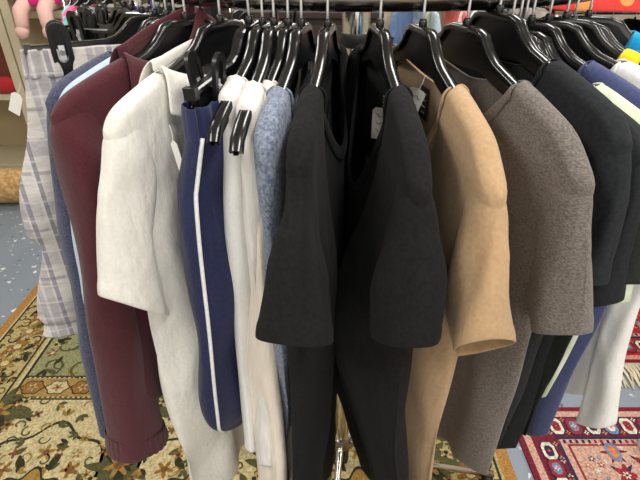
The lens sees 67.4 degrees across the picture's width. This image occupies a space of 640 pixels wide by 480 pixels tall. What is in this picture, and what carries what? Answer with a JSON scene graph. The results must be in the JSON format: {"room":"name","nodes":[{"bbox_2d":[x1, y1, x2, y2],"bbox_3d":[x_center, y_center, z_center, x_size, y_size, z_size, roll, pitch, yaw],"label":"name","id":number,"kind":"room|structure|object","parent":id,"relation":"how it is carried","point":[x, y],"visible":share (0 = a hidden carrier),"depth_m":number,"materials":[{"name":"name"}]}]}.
{"room":"second-hand shop","nodes":[
{"label":"second-hand shop","id":0,"kind":"room"},
{"bbox_2d":[0,203,639,479],"bbox_3d":[0.470,-0.123,3.214,7.600,0.100,8.800,0,31,0],"label":"floor","id":1,"kind":"structure","parent":0,"point":[20,256],"depth_m":2.58,"materials":[{"name":"plastic"}]},
{"bbox_2d":[0,168,21,202],"bbox_3d":[-2.264,-0.372,3.298,0.832,0.240,0.240,-1,31,-2],"label":"carpet","id":2,"kind":"object","parent":1,"relation":"on","point":[10,178],"visible":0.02,"depth_m":3.20,"materials":[{"name":"fabric"}]},
{"bbox_2d":[0,9,26,167],"bbox_3d":[-2.598,-1.445,3.376,1.065,2.000,0.460,0,31,0],"label":"shelving unit","id":3,"kind":"object","parent":1,"relation":"on","point":[13,127],"visible":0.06,"depth_m":3.83,"materials":[{"name":"beige"}]},
{"bbox_2d":[0,43,11,77],"bbox_3d":[-2.280,-1.281,3.384,0.373,0.420,0.365,0,31,0],"label":"blanket","id":4,"kind":"object","parent":3,"relation":"on","point":[4,70],"visible":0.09,"depth_m":3.26,"materials":[{"name":"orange fabric"}]},
{"bbox_2d":[0,77,15,92],"bbox_3d":[-2.200,-1.094,3.354,0.161,0.130,0.100,0,31,0],"label":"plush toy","id":5,"kind":"object","parent":3,"relation":"on","point":[6,83],"visible":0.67,"depth_m":3.32,"materials":[{"name":"red fabric"}]},
{"bbox_2d":[0,0,138,85],"bbox_3d":[-1.673,-1.445,3.376,0.765,2.000,0.460,0,31,0],"label":"shelving unit","id":6,"kind":"object","parent":1,"relation":"on","point":[36,36],"visible":0.03,"depth_m":3.20,"materials":[{"name":"beige"}]},
{"bbox_2d":[11,0,68,38],"bbox_3d":[-1.790,-1.608,3.038,0.409,0.583,0.396,0,31,0],"label":"doll","id":7,"kind":"object","parent":6,"relation":"on","point":[21,9],"visible":0.8,"depth_m":2.98,"materials":[{"name":"pink"}]},
{"bbox_2d":[0,284,516,479],"bbox_3d":[-0.415,0.596,1.906,2.130,0.014,3.117,0,31,0],"label":"rug","id":8,"kind":"object","parent":1,"relation":"on","point":[49,430],"visible":0.11,"depth_m":1.74,"materials":[{"name":"carpet"}]},
{"bbox_2d":[61,0,233,11],"bbox_3d":[-0.830,-0.626,2.620,0.840,1.375,0.539,0,31,0],"label":"clothes rack","id":9,"kind":"object","parent":8,"relation":"on","point":[64,3],"visible":0.02,"depth_m":2.31,"materials":[{"name":"silver metal"}]},
{"bbox_2d":[62,5,90,24],"bbox_3d":[-1.167,-0.883,2.447,0.067,0.588,0.508,-4,31,-7],"label":"t-shirt","id":10,"kind":"object","parent":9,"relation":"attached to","point":[67,6],"visible":0.02,"depth_m":2.14,"materials":[{"name":"teal fabric"}]},
{"bbox_2d":[62,4,96,23],"bbox_3d":[-1.123,-0.884,2.448,0.055,0.587,0.512,3,31,5],"label":"t-shirt","id":11,"kind":"object","parent":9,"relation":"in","point":[72,7],"visible":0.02,"depth_m":2.17,"materials":[{"name":"fabric"}]},
{"bbox_2d":[73,0,86,5],"bbox_3d":[-1.120,-1.153,2.285,0.014,0.134,0.416,3,31,5],"label":"hanger","id":12,"kind":"object","parent":9,"relation":"hanging from","point":[78,2],"visible":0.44,"depth_m":2.24,"materials":[{"name":"black plastic"}]},
{"bbox_2d":[86,0,103,5],"bbox_3d":[-1.070,-1.153,2.285,0.014,0.134,0.416,3,31,4],"label":"hanger","id":13,"kind":"object","parent":9,"relation":"hanging from","point":[89,2],"visible":0.24,"depth_m":2.25,"materials":[{"name":"black plastic"}]},
{"label":"hanger","id":14,"kind":"object","parent":9,"relation":"hanging from","visible":0},
{"bbox_2d":[156,3,167,13],"bbox_3d":[-0.760,-0.882,2.448,0.060,0.589,0.514,-5,31,-8],"label":"t-shirt","id":15,"kind":"object","parent":14,"relation":"hanging from","point":[158,7],"visible":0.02,"depth_m":2.19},
{"label":"hanger","id":16,"kind":"object","parent":9,"relation":"hanging from","visible":0},
{"bbox_2d":[160,5,187,13],"bbox_3d":[-0.680,-0.884,2.447,0.064,0.585,0.510,4,31,7],"label":"t-shirt","id":17,"kind":"object","parent":16,"relation":"hanging from","point":[169,8],"visible":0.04,"depth_m":2.22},
{"bbox_3d":[-0.500,-1.154,2.285,0.013,0.134,0.416,4,31,7],"label":"hanger","id":18,"kind":"object","parent":9,"relation":"hanging from","visible":0},
{"bbox_2d":[203,7,227,18],"bbox_3d":[-0.501,-0.882,2.450,0.058,0.592,0.513,4,31,7],"label":"t-shirt","id":19,"kind":"object","parent":18,"relation":"hanging from","point":[211,11],"visible":0.02,"depth_m":2.25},
{"bbox_2d":[221,9,383,43],"bbox_3d":[-0.090,-0.668,2.810,0.800,1.250,0.470,0,31,0],"label":"cabinet","id":20,"kind":"object","parent":8,"relation":"on","point":[316,19],"visible":0.04,"depth_m":2.33,"materials":[{"name":"black wood"}]},
{"bbox_2d":[148,0,590,479],"bbox_3d":[0.070,0.111,1.254,0.836,1.502,0.836,-18,35,-27],"label":"clothes rack","id":21,"kind":"object","parent":8,"relation":"on","point":[356,14],"visible":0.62,"depth_m":0.58,"materials":[{"name":"silver metal"}]},
{"bbox_2d":[77,0,137,28],"bbox_3d":[-0.278,-0.331,0.715,0.334,0.117,0.037,23,38,33],"label":"hanger","id":22,"kind":"object","parent":21,"relation":"hanging from","point":[99,10],"visible":0.25,"depth_m":0.77,"materials":[{"name":"black plastic"}]},
{"bbox_2d":[128,4,134,9],"bbox_3d":[-0.278,-0.341,0.709,0.010,0.013,0.010,23,38,33],"label":"socket","id":23,"kind":"object","parent":22,"relation":"attached to","point":[130,6],"depth_m":0.70,"materials":[{"name":"black plastic"}]},
{"bbox_2d":[82,0,135,23],"bbox_3d":[-0.304,-0.354,0.753,0.037,0.117,0.334,-26,39,-36],"label":"hanger","id":24,"kind":"object","parent":21,"relation":"hanging from","point":[124,5],"visible":0.19,"depth_m":0.79,"materials":[{"name":"black plastic"}]},
{"bbox_2d":[121,1,127,6],"bbox_3d":[-0.304,-0.364,0.747,0.010,0.013,0.010,-26,39,-36],"label":"socket","id":25,"kind":"object","parent":24,"relation":"attached to","point":[123,3],"depth_m":0.74,"materials":[{"name":"black plastic"}]},
{"bbox_2d":[96,0,150,19],"bbox_3d":[-0.329,-0.385,0.805,0.037,0.117,0.334,-18,35,-27],"label":"hanger","id":26,"kind":"object","parent":21,"relation":"hanging from","point":[116,3],"visible":0.1,"depth_m":0.88,"materials":[{"name":"black plastic"}]},
{"bbox_2d":[112,0,151,11],"bbox_3d":[-0.348,-0.429,0.878,0.037,0.117,0.334,-14,34,-22],"label":"hanger","id":27,"kind":"object","parent":21,"relation":"hanging from","point":[149,7],"visible":0.09,"depth_m":0.85,"materials":[{"name":"black plastic"}]},
{"bbox_2d":[22,0,254,76],"bbox_3d":[-0.224,-0.297,0.659,0.334,0.117,0.037,-15,34,-24],"label":"hanger","id":28,"kind":"object","parent":21,"relation":"hanging from","point":[57,34],"visible":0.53,"depth_m":0.62,"materials":[{"name":"black plastic"}]},
{"bbox_2d":[19,44,120,337],"bbox_3d":[-0.224,-0.089,0.788,0.526,0.449,0.056,-15,34,-23],"label":"pants","id":29,"kind":"object","parent":28,"relation":"hanging from","point":[55,304],"visible":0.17,"depth_m":0.68,"materials":[{"name":"fabric"}]},
{"bbox_2d":[8,85,22,115],"bbox_3d":[-0.404,-0.186,0.636,0.030,0.044,0.002,3,31,5],"label":"price tag","id":30,"kind":"object","parent":29,"relation":"hanging from","point":[15,104],"visible":1,"depth_m":0.64,"materials":[{"name":"white"}]},
{"bbox_2d":[151,8,158,14],"bbox_3d":[-0.224,-0.308,0.653,0.010,0.013,0.010,-15,34,-24],"label":"socket","id":31,"kind":"object","parent":28,"relation":"attached to","point":[154,11],"depth_m":0.65,"materials":[{"name":"black plastic"}]},
{"bbox_2d":[65,0,227,40],"bbox_3d":[-0.252,-0.313,0.685,0.334,0.117,0.037,14,34,22],"label":"hanger","id":32,"kind":"object","parent":21,"relation":"hanging from","point":[77,32],"visible":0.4,"depth_m":0.73,"materials":[{"name":"black plastic"}]},
{"bbox_2d":[138,6,145,12],"bbox_3d":[-0.252,-0.323,0.678,0.010,0.013,0.010,14,34,22],"label":"socket","id":33,"kind":"object","parent":32,"relation":"attached to","point":[141,9],"depth_m":0.67,"materials":[{"name":"black plastic"}]},
{"bbox_2d":[136,0,169,32],"bbox_3d":[-0.203,-0.280,0.647,0.330,0.134,0.013,-26,40,-37],"label":"hanger","id":34,"kind":"object","parent":21,"relation":"hanging from","point":[146,22],"visible":0.19,"depth_m":0.62,"materials":[{"name":"black plastic"}]},
{"bbox_2d":[45,51,111,438],"bbox_3d":[-0.200,0.002,0.815,0.481,0.626,0.063,-26,40,-37],"label":"long sleeve top","id":35,"kind":"object","parent":34,"relation":"hanging from","point":[62,216],"visible":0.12,"depth_m":0.65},
{"bbox_2d":[162,10,169,15],"bbox_3d":[-0.203,-0.298,0.637,0.010,0.013,0.010,-26,40,-37],"label":"socket","id":36,"kind":"object","parent":34,"relation":"attached to","point":[165,12],"depth_m":0.63,"materials":[{"name":"black plastic"}]},
{"bbox_2d":[149,0,174,24],"bbox_3d":[-0.190,-0.275,0.638,0.013,0.134,0.330,25,39,35],"label":"hanger","id":37,"kind":"object","parent":21,"relation":"hanging from","point":[172,1],"visible":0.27,"depth_m":0.62,"materials":[{"name":"black plastic"}]},
{"bbox_2d":[59,57,110,302],"bbox_3d":[-0.193,-0.033,0.785,0.080,0.541,0.443,24,38,34],"label":"long sleeve top","id":38,"kind":"object","parent":37,"relation":"hanging from","point":[106,62],"visible":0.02,"depth_m":0.58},
{"bbox_2d":[133,0,194,60],"bbox_3d":[-0.173,-0.268,0.627,0.013,0.134,0.379,21,37,31],"label":"hanger","id":39,"kind":"object","parent":21,"relation":"hanging from","point":[169,34],"visible":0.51,"depth_m":0.60,"materials":[{"name":"black plastic"}]},
{"bbox_2d":[49,5,215,463],"bbox_3d":[-0.176,-0.020,0.778,0.108,0.653,0.520,21,37,31],"label":"sweatshirt","id":40,"kind":"object","parent":39,"relation":"hanging from","point":[124,354],"visible":0.38,"depth_m":0.62,"materials":[{"name":"fabric"}]},
{"bbox_2d":[181,12,188,18],"bbox_3d":[-0.173,-0.286,0.616,0.010,0.013,0.010,21,37,31],"label":"socket","id":41,"kind":"object","parent":39,"relation":"attached to","point":[184,15],"depth_m":0.61,"materials":[{"name":"black plastic"}]},
{"bbox_2d":[160,0,243,73],"bbox_3d":[-0.123,-0.252,0.601,0.013,0.134,0.379,15,34,24],"label":"hanger","id":42,"kind":"object","parent":21,"relation":"hanging from","point":[210,38],"visible":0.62,"depth_m":0.58,"materials":[{"name":"black plastic"}]},
{"bbox_2d":[96,19,244,479],"bbox_3d":[-0.126,0.063,0.792,0.098,0.770,0.502,17,35,26],"label":"polo shirt","id":43,"kind":"object","parent":42,"relation":"hanging from","point":[139,252],"visible":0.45,"depth_m":0.54,"materials":[{"name":"fabric"}]},
{"bbox_2d":[169,125,181,170],"bbox_3d":[-0.152,-0.096,0.512,0.015,0.052,0.003,16,34,25],"label":"price tag","id":44,"kind":"object","parent":43,"relation":"attached to","point":[174,145],"visible":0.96,"depth_m":0.51,"materials":[{"name":"white"}]},
{"bbox_2d":[216,14,223,21],"bbox_3d":[-0.123,-0.270,0.590,0.010,0.013,0.010,15,34,24],"label":"socket","id":45,"kind":"object","parent":42,"relation":"attached to","point":[219,17],"depth_m":0.59,"materials":[{"name":"black plastic"}]},
{"bbox_2d":[206,0,269,145],"bbox_3d":[-0.068,-0.240,0.581,0.013,0.134,0.369,6,31,9],"label":"hanger","id":46,"kind":"object","parent":21,"relation":"hanging from","point":[220,119],"visible":0.57,"depth_m":0.52,"materials":[{"name":"black plastic"}]},
{"bbox_2d":[218,74,255,452],"bbox_3d":[-0.068,0.040,0.746,0.082,0.617,0.369,6,31,9],"label":"tank","id":47,"kind":"object","parent":46,"relation":"hanging from","point":[230,91],"visible":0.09,"depth_m":0.56,"materials":[{"name":"white fabric"}]},
{"bbox_2d":[258,17,266,23],"bbox_3d":[-0.068,-0.258,0.570,0.010,0.013,0.010,6,31,9],"label":"socket","id":48,"kind":"object","parent":46,"relation":"attached to","point":[262,20],"depth_m":0.57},
{"bbox_2d":[182,0,296,109],"bbox_3d":[-0.084,-0.250,0.588,0.037,0.129,0.334,8,32,13],"label":"hanger","id":49,"kind":"object","parent":21,"relation":"hanging from","point":[202,91],"visible":0.43,"depth_m":0.49,"materials":[{"name":"black plastic"}]},
{"bbox_2d":[177,71,297,433],"bbox_3d":[-0.082,-0.020,0.769,0.097,0.554,0.483,8,32,13],"label":"pants","id":50,"kind":"object","parent":49,"relation":"hanging from","point":[208,277],"visible":0.3,"depth_m":0.56,"materials":[{"name":"fabric"}]},
{"bbox_2d":[245,15,253,23],"bbox_3d":[-0.085,-0.263,0.577,0.010,0.013,0.010,8,37,13],"label":"socket","id":51,"kind":"object","parent":49,"relation":"attached to","point":[249,19],"depth_m":0.57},
{"bbox_2d":[229,0,283,155],"bbox_3d":[-0.054,-0.238,0.577,0.013,0.134,0.408,3,31,6],"label":"hanger","id":52,"kind":"object","parent":21,"relation":"hanging from","point":[243,119],"visible":0.64,"depth_m":0.51,"materials":[{"name":"black plastic"}]},
{"bbox_2d":[236,80,296,466],"bbox_3d":[-0.057,0.049,0.736,0.086,0.619,0.386,3,31,6],"label":"tank","id":53,"kind":"object","parent":52,"relation":"hanging from","point":[251,97],"visible":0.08,"depth_m":0.51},
{"bbox_2d":[270,17,277,24],"bbox_3d":[-0.054,-0.256,0.566,0.010,0.013,0.010,3,31,6],"label":"socket","id":54,"kind":"object","parent":52,"relation":"attached to","point":[273,20],"depth_m":0.56,"materials":[{"name":"black plastic"}]},
{"bbox_2d":[265,0,307,81],"bbox_3d":[-0.037,-0.235,0.573,0.013,0.134,0.300,6,31,9],"label":"hanger","id":55,"kind":"object","parent":21,"relation":"hanging from","point":[282,35],"visible":0.41,"depth_m":0.54,"materials":[{"name":"black plastic"}]},
{"bbox_2d":[247,60,313,479],"bbox_3d":[-0.033,0.078,0.738,0.080,0.664,0.398,6,31,9],"label":"tank","id":56,"kind":"object","parent":55,"relation":"hanging from","point":[261,360],"visible":0.06,"depth_m":0.62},
{"bbox_2d":[284,17,291,24],"bbox_3d":[-0.037,-0.253,0.562,0.010,0.013,0.010,6,31,9],"label":"socket","id":57,"kind":"object","parent":55,"relation":"attached to","point":[287,21],"depth_m":0.56,"materials":[{"name":"black plastic"}]},
{"bbox_2d":[276,0,315,89],"bbox_3d":[-0.022,-0.233,0.569,0.014,0.134,0.363,5,31,8],"label":"hanger","id":58,"kind":"object","parent":21,"relation":"hanging from","point":[301,49],"visible":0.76,"depth_m":0.53,"materials":[{"name":"black plastic"}]},
{"bbox_2d":[253,69,332,479],"bbox_3d":[-0.023,0.071,0.752,0.090,0.666,0.385,5,31,8],"label":"tank","id":59,"kind":"object","parent":58,"relation":"hanging from","point":[274,122],"visible":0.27,"depth_m":0.47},
{"bbox_2d":[297,18,305,25],"bbox_3d":[-0.022,-0.251,0.559,0.010,0.013,0.010,5,31,8],"label":"socket","id":60,"kind":"object","parent":58,"relation":"attached to","point":[301,21],"depth_m":0.55,"materials":[{"name":"black plastic"}]},
{"bbox_2d":[309,0,340,86],"bbox_3d":[0.009,-0.231,0.564,0.013,0.134,0.416,4,31,6],"label":"hanger","id":61,"kind":"object","parent":21,"relation":"hanging from","point":[328,49],"visible":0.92,"depth_m":0.52,"materials":[{"name":"black plastic"}]},
{"bbox_2d":[255,44,348,479],"bbox_3d":[0.009,0.109,0.770,0.076,0.758,0.590,4,31,6],"label":"t-shirt","id":62,"kind":"object","parent":61,"relation":"hanging from","point":[298,304],"visible":0.78,"depth_m":0.46,"materials":[{"name":"fabric"}]},
{"bbox_2d":[323,18,331,25],"bbox_3d":[0.009,-0.248,0.554,0.010,0.013,0.010,4,31,6],"label":"socket","id":63,"kind":"object","parent":61,"relation":"attached to","point":[327,22],"depth_m":0.55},
{"bbox_2d":[358,0,401,89],"bbox_3d":[0.069,-0.228,0.561,0.013,0.134,0.416,-2,31,-3],"label":"hanger","id":64,"kind":"object","parent":21,"relation":"hanging from","point":[377,47],"visible":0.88,"depth_m":0.53,"materials":[{"name":"black plastic"}]},
{"bbox_2d":[375,19,383,26],"bbox_3d":[0.069,-0.246,0.550,0.010,0.013,0.010,-2,31,-3],"label":"socket","id":65,"kind":"object","parent":64,"relation":"attached to","point":[379,22],"depth_m":0.55,"materials":[{"name":"black plastic"}]},
{"bbox_2d":[334,44,446,479],"bbox_3d":[0.071,0.104,0.758,0.139,0.735,0.555,-2,31,-3],"label":"t-shirt","id":66,"kind":"object","parent":64,"relation":"hanging from","point":[392,273],"visible":0.78,"depth_m":0.52,"materials":[{"name":"black"}]},
{"bbox_2d":[371,107,382,138],"bbox_3d":[0.081,-0.160,0.627,0.027,0.058,0.004,14,34,22],"label":"price tag","id":67,"kind":"object","parent":66,"relation":"hanging from","point":[377,115],"visible":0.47,"depth_m":0.63,"materials":[{"name":"white"}]},
{"bbox_2d":[393,0,457,94],"bbox_3d":[0.118,-0.230,0.563,0.013,0.134,0.416,-4,31,-6],"label":"hanger","id":68,"kind":"object","parent":21,"relation":"hanging from","point":[420,44],"visible":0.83,"depth_m":0.54,"materials":[{"name":"black plastic"}]},
{"bbox_2d":[418,19,426,26],"bbox_3d":[0.118,-0.247,0.552,0.010,0.013,0.010,-4,31,-6],"label":"socket","id":69,"kind":"object","parent":68,"relation":"attached to","point":[422,22],"depth_m":0.55,"materials":[{"name":"black plastic"}]},
{"bbox_2d":[364,44,515,479],"bbox_3d":[0.116,0.073,0.744,0.101,0.668,0.569,-3,31,-6],"label":"t-shirt","id":70,"kind":"object","parent":68,"relation":"hanging from","point":[469,186],"visible":0.36,"depth_m":0.45,"materials":[{"name":"beige"}]},
{"bbox_2d":[410,77,424,110],"bbox_3d":[0.111,-0.171,0.578,0.031,0.052,0.003,14,34,22],"label":"price tag","id":71,"kind":"object","parent":70,"relation":"attached to","point":[418,95],"visible":0.41,"depth_m":0.57,"materials":[{"name":"white"}]},
{"bbox_2d":[438,0,519,94],"bbox_3d":[0.172,-0.235,0.571,0.014,0.134,0.416,-8,32,-13],"label":"hanger","id":72,"kind":"object","parent":21,"relation":"hanging from","point":[466,45],"visible":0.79,"depth_m":0.55,"materials":[{"name":"black plastic"}]},
{"bbox_2d":[462,18,471,25],"bbox_3d":[0.172,-0.252,0.561,0.010,0.013,0.010,-8,32,-13],"label":"socket","id":73,"kind":"object","parent":72,"relation":"attached to","point":[467,21],"depth_m":0.56,"materials":[{"name":"black plastic"}]},
{"bbox_2d":[418,60,594,474],"bbox_3d":[0.169,0.026,0.728,0.087,0.572,0.565,-6,32,-11],"label":"t-shirt","id":74,"kind":"object","parent":72,"relation":"hanging from","point":[550,181],"visible":0.38,"depth_m":0.47,"materials":[{"name":"fabric"}]},
{"bbox_2d":[471,0,552,75],"bbox_3d":[0.211,-0.246,0.578,0.013,0.121,0.416,-9,32,-14],"label":"hanger","id":75,"kind":"object","parent":21,"relation":"hanging from","point":[510,34],"visible":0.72,"depth_m":0.55,"materials":[{"name":"black plastic"}]},
{"bbox_2d":[495,4,503,11],"bbox_3d":[0.211,-0.270,0.564,0.010,0.013,0.010,-9,32,-14],"label":"socket","id":76,"kind":"object","parent":75,"relation":"attached to","point":[500,7],"depth_m":0.56,"materials":[{"name":"black plastic"}]},
{"bbox_2d":[497,0,542,64],"bbox_3d":[0.230,-0.242,0.589,0.013,0.140,0.416,-10,32,-16],"label":"hanger","id":77,"kind":"object","parent":21,"relation":"hanging from","point":[502,57],"visible":0.09,"depth_m":0.57,"materials":[{"name":"black plastic"}]},
{"bbox_2d":[438,32,632,444],"bbox_3d":[0.214,0.026,0.743,0.097,0.623,0.501,-9,32,-15],"label":"t-shirt","id":78,"kind":"object","parent":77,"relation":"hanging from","point":[603,130],"visible":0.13,"depth_m":0.46,"materials":[{"name":"fabric"}]},
{"bbox_2d":[519,0,550,57],"bbox_3d":[0.241,-0.242,0.595,0.013,0.146,0.416,-11,33,-17],"label":"hanger","id":79,"kind":"object","parent":21,"relation":"hanging from","point":[542,43],"visible":0.08,"depth_m":0.56,"materials":[{"name":"black plastic"}]},
{"bbox_2d":[449,61,639,448],"bbox_3d":[0.229,0.041,0.758,0.078,0.618,0.499,-11,33,-18],"label":"t-shirt","id":80,"kind":"object","parent":79,"relation":"hanging from","point":[611,293],"visible":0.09,"depth_m":0.49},
{"bbox_2d":[522,104,639,435],"bbox_3d":[0.242,0.032,0.760,0.062,0.591,0.507,-12,33,-19],"label":"t-shirt","id":81,"kind":"object","parent":79,"relation":"hanging from","point":[560,343],"visible":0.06,"depth_m":0.61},
{"bbox_2d":[526,0,588,71],"bbox_3d":[0.259,-0.251,0.599,0.014,0.134,0.389,-15,34,-24],"label":"hanger","id":82,"kind":"object","parent":21,"relation":"hanging from","point":[567,54],"visible":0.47,"depth_m":0.56,"materials":[{"name":"black plastic"}]},
{"bbox_2d":[527,14,535,21],"bbox_3d":[0.259,-0.269,0.589,0.010,0.013,0.010,-15,34,-24],"label":"socket","id":83,"kind":"object","parent":82,"relation":"attached to","point":[531,18],"depth_m":0.58,"materials":[{"name":"black plastic"}]},
{"bbox_2d":[541,82,639,397],"bbox_3d":[0.253,-0.006,0.745,0.072,0.516,0.470,-12,33,-19],"label":"t-shirt","id":84,"kind":"object","parent":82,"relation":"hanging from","point":[618,100],"visible":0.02,"depth_m":0.51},
{"bbox_2d":[524,0,595,86],"bbox_3d":[0.249,-0.245,0.597,0.013,0.142,0.399,-13,33,-20],"label":"hanger","id":85,"kind":"object","parent":21,"relation":"hanging from","point":[552,50],"visible":0.21,"depth_m":0.56,"materials":[{"name":"black plastic"}]},
{"bbox_2d":[526,0,617,69],"bbox_3d":[0.286,-0.259,0.612,0.013,0.134,0.399,-23,38,-33],"label":"hanger","id":86,"kind":"object","parent":21,"relation":"hanging from","point":[574,34],"visible":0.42,"depth_m":0.58,"materials":[{"name":"black plastic"}]},
{"bbox_2d":[544,13,552,20],"bbox_3d":[0.286,-0.277,0.601,0.010,0.013,0.010,-23,38,-33],"label":"socket","id":87,"kind":"object","parent":86,"relation":"attached to","point":[548,16],"depth_m":0.60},
{"bbox_2d":[526,60,639,436],"bbox_3d":[0.257,0.025,0.765,0.070,0.620,0.452,-13,34,-21],"label":"t-shirt","id":88,"kind":"object","parent":86,"relation":"hanging from","point":[547,408],"visible":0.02,"depth_m":0.63,"materials":[{"name":"blue fabric"}]},
{"bbox_2d":[565,59,639,427],"bbox_3d":[0.286,0.003,0.768,0.073,0.583,0.482,-24,38,-34],"label":"long sleeve top","id":89,"kind":"object","parent":86,"relation":"hanging from","point":[597,375],"visible":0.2,"depth_m":0.68,"materials":[{"name":"white fabric"}]},
{"bbox_2d":[538,0,639,64],"bbox_3d":[0.317,-0.270,0.629,0.386,0.134,0.013,26,39,36],"label":"hanger","id":90,"kind":"object","parent":21,"relation":"hanging from","point":[594,32],"visible":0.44,"depth_m":0.60,"materials":[{"name":"black plastic"}]},
{"bbox_2d":[562,11,570,18],"bbox_3d":[0.317,-0.287,0.619,0.010,0.013,0.010,26,39,36],"label":"socket","id":91,"kind":"object","parent":90,"relation":"attached to","point":[566,15],"depth_m":0.61,"materials":[{"name":"black plastic"}]},
{"bbox_2d":[617,49,639,64],"bbox_3d":[0.315,-0.072,0.747,0.332,0.442,0.051,26,39,36],"label":"tank","id":92,"kind":"object","parent":90,"relation":"hanging from","point":[631,55],"visible":0.02,"depth_m":0.58,"materials":[{"name":"yellow fabric"}]},
{"bbox_2d":[556,0,632,46],"bbox_3d":[0.367,-0.291,0.666,0.416,0.136,0.013,15,34,24],"label":"hanger","id":93,"kind":"object","parent":21,"relation":"hanging from","point":[619,29],"visible":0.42,"depth_m":0.65,"materials":[{"name":"black plastic"}]},
{"bbox_2d":[584,10,592,16],"bbox_3d":[0.367,-0.307,0.656,0.010,0.013,0.010,15,34,24],"label":"socket","id":94,"kind":"object","parent":93,"relation":"attached to","point":[588,13],"depth_m":0.65,"materials":[{"name":"black plastic"}]},
{"bbox_2d":[625,30,639,50],"bbox_3d":[0.365,-0.053,0.807,0.520,0.559,0.069,16,35,25],"label":"t-shirt","id":95,"kind":"object","parent":93,"relation":"hanging from","point":[633,43],"visible":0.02,"depth_m":0.64,"materials":[{"name":"fabric"}]},
{"bbox_2d":[570,0,626,50],"bbox_3d":[0.334,-0.274,0.642,0.408,0.140,0.014,20,36,30],"label":"hanger","id":96,"kind":"object","parent":21,"relation":"hanging from","point":[606,30],"visible":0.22,"depth_m":0.61,"materials":[{"name":"black plastic"}]},
{"bbox_2d":[519,407,639,479],"bbox_3d":[1.690,1.187,0.924,1.960,0.013,2.125,0,31,0],"label":"rug","id":97,"kind":"object","parent":1,"relation":"on","point":[571,450],"visible":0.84,"depth_m":1.67,"materials":[{"name":"carpet"}]},
{"bbox_2d":[621,308,639,390],"bbox_3d":[1.902,0.057,2.802,2.352,0.016,2.090,0,31,0],"label":"rug","id":98,"kind":"object","parent":1,"relation":"on","point":[632,358],"visible":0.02,"depth_m":2.05,"materials":[{"name":"fabric"}]},
{"bbox_2d":[551,9,639,16],"bbox_3d":[1.845,-0.461,2.427,1.690,1.290,0.539,0,31,0],"label":"clothes rack","id":99,"kind":"object","parent":98,"relation":"on","point":[555,12],"visible":0.02,"depth_m":2.10,"materials":[{"name":"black metal"}]},
{"bbox_2d":[545,0,639,11],"bbox_3d":[1.320,-1.057,2.069,0.663,0.105,0.321,0,31,0],"label":"folded clothes","id":100,"kind":"object","parent":99,"relation":"on","point":[598,5],"visible":0.63,"depth_m":1.96,"materials":[{"name":"red fabric"}]},
{"bbox_2d":[623,12,639,30],"bbox_3d":[1.380,-0.952,2.115,0.014,0.134,0.416,-14,34,-21],"label":"hanger","id":101,"kind":"object","parent":99,"relation":"hanging from","point":[632,24],"visible":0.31,"depth_m":2.11,"materials":[{"name":"black plastic"}]},
{"bbox_3d":[0.970,-1.356,3.989,1.740,1.215,0.539,0,31,0],"label":"clothes rack","id":102,"kind":"object","parent":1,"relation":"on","visible":0},
{"label":"hanger","id":103,"kind":"object","parent":102,"relation":"hanging from","visible":0},
{"bbox_2d":[383,12,393,29],"bbox_3d":[0.549,-1.542,3.859,0.068,0.593,0.510,25,39,35],"label":"t-shirt","id":104,"kind":"object","parent":103,"relation":"hanging from","point":[387,19],"visible":0.06,"depth_m":3.71,"materials":[{"name":"beige fabric"}]},
{"bbox_3d":[0.670,-1.815,3.696,0.013,0.134,0.416,20,36,29],"label":"hanger","id":105,"kind":"object","parent":102,"relation":"hanging from","visible":0},
{"bbox_2d":[389,12,414,43],"bbox_3d":[0.668,-1.543,3.860,0.072,0.592,0.514,20,36,29],"label":"t-shirt","id":106,"kind":"object","parent":105,"relation":"hanging from","point":[400,20],"visible":0.33,"depth_m":3.68,"materials":[{"name":"blue fabric"}]},
{"label":"hanger","id":107,"kind":"object","parent":102,"relation":"hanging from","visible":0},
{"bbox_2d":[413,12,440,32],"bbox_3d":[0.789,-1.543,3.858,0.061,0.589,0.513,-14,34,-21],"label":"t-shirt","id":108,"kind":"object","parent":107,"relation":"hanging from","point":[435,24],"visible":0.17,"depth_m":3.61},
{"bbox_3d":[0.910,-1.815,3.696,0.013,0.134,0.416,19,36,29],"label":"hanger","id":109,"kind":"object","parent":102,"relation":"hanging from","visible":0},
{"bbox_2d":[425,12,444,29],"bbox_3d":[0.910,-1.546,3.860,0.076,0.586,0.513,18,35,27],"label":"t-shirt","id":110,"kind":"object","parent":109,"relation":"hanging from","point":[428,14],"visible":0.15,"depth_m":3.71,"materials":[{"name":"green fabric"}]},
{"label":"hanger","id":111,"kind":"object","parent":102,"relation":"hanging from","visible":0},
{"bbox_2d":[443,11,466,26],"bbox_3d":[1.030,-1.543,3.858,0.064,0.590,0.511,-8,32,-13],"label":"t-shirt","id":112,"kind":"object","parent":111,"relation":"hanging from","point":[450,16],"visible":0.19,"depth_m":3.75,"materials":[{"name":"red fabric"}]},
{"label":"hanger","id":113,"kind":"object","parent":102,"relation":"hanging from","visible":0},
{"bbox_2d":[457,11,472,22],"bbox_3d":[1.148,-1.542,3.860,0.071,0.592,0.513,17,35,25],"label":"t-shirt","id":114,"kind":"object","parent":113,"relation":"hanging from","point":[461,13],"visible":0.03,"depth_m":3.58,"materials":[{"name":"pink fabric"}]},
{"bbox_3d":[1.710,-1.815,3.696,0.013,0.134,0.416,-6,32,-10],"label":"hanger","id":115,"kind":"object","parent":102,"relation":"hanging from","visible":0},
{"bbox_2d":[527,8,557,17],"bbox_3d":[1.708,-1.544,3.856,0.067,0.586,0.512,-7,32,-11],"label":"t-shirt","id":116,"kind":"object","parent":115,"relation":"hanging from","point":[539,13],"visible":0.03,"depth_m":3.76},
{"bbox_2d":[142,2,631,19],"bbox_3d":[0.470,-3.700,6.256,7.800,2.900,0.100,0,31,0],"label":"wall","id":117,"kind":"structure","parent":0,"point":[621,17],"depth_m":6.56,"materials":[{"name":"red paint"}]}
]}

